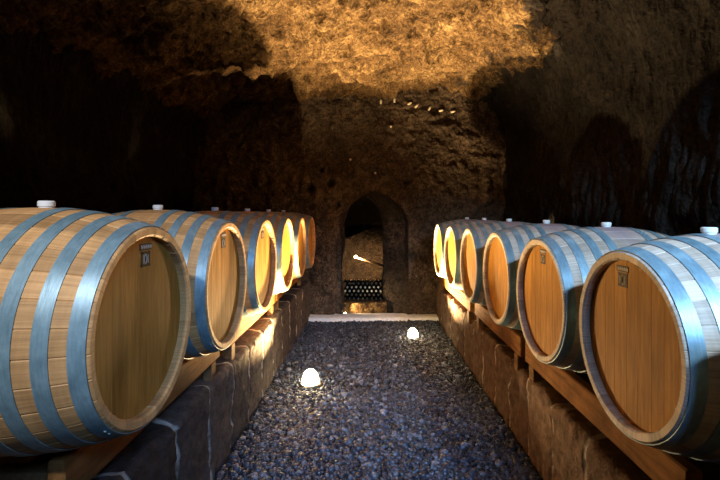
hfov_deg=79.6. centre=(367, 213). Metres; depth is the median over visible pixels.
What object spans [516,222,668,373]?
wine barrel
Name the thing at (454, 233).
wine barrel
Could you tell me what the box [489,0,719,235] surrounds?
wall
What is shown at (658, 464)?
rack
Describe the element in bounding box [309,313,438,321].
threshold step
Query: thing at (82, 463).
rack
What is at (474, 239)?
wine barrel
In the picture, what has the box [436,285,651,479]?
stone wall
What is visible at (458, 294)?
rack
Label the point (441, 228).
wine barrel
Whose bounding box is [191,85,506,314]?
wall
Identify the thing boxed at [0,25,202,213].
wall
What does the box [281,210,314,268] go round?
wine barrel
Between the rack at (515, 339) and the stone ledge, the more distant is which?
the stone ledge
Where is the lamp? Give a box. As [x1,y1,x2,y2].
[354,255,382,266]
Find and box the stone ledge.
[344,297,386,312]
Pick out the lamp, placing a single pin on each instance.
(355, 256)
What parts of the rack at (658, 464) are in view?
leg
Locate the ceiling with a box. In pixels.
[0,0,599,120]
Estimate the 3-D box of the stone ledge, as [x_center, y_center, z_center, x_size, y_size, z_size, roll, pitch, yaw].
[-0.070,1.342,6.238,0.660,0.216,0.524,0,0,0]
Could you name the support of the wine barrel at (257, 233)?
on the rack at (246, 322)
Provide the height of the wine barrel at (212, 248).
0.718 m
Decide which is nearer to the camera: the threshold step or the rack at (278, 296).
the rack at (278, 296)
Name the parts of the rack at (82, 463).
leg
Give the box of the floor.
[214,292,540,479]
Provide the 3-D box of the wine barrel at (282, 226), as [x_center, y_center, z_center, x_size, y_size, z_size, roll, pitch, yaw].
[-0.982,0.319,3.520,0.670,0.718,0.696,0,0,0]
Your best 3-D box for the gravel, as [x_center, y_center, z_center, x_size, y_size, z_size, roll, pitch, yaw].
[0.059,1.390,3.582,1.740,0.071,4.105,0,0,0]
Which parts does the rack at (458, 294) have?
leg, leg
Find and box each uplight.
[299,369,320,389]
[406,328,419,339]
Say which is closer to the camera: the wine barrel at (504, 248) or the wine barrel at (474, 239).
the wine barrel at (504, 248)
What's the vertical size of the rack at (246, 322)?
0.257 m
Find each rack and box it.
[0,352,218,479]
[224,294,274,359]
[273,277,300,310]
[438,276,474,323]
[475,303,525,369]
[525,341,719,479]
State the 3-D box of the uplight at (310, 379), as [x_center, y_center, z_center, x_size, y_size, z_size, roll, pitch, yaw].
[-0.470,1.350,3.530,0.179,0.160,0.179,0,0,0]
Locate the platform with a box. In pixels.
[519,330,719,470]
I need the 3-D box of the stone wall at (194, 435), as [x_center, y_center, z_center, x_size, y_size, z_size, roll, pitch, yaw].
[-0.939,1.165,3.010,0.320,0.590,5.623,0,0,1]
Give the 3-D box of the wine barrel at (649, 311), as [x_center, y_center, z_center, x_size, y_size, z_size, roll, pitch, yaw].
[1.150,0.402,1.386,0.670,0.716,0.696,0,0,0]
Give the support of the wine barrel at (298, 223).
on the rack at (278, 296)
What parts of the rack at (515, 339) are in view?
leg, leg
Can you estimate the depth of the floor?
3.47 m
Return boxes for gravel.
[214,319,542,479]
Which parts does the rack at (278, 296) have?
leg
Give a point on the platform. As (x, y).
(702, 465)
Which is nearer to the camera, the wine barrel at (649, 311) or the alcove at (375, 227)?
the wine barrel at (649, 311)
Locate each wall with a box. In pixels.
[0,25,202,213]
[91,280,310,479]
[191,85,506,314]
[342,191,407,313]
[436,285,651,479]
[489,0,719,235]
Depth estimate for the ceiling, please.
3.67 m
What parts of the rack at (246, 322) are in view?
leg, leg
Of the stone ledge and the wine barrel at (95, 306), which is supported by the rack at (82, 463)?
the wine barrel at (95, 306)
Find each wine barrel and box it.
[0,201,190,456]
[113,205,246,359]
[196,207,276,317]
[236,209,293,293]
[264,209,306,279]
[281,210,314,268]
[434,217,476,278]
[444,218,501,289]
[460,219,532,305]
[483,220,580,330]
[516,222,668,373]
[579,227,719,463]

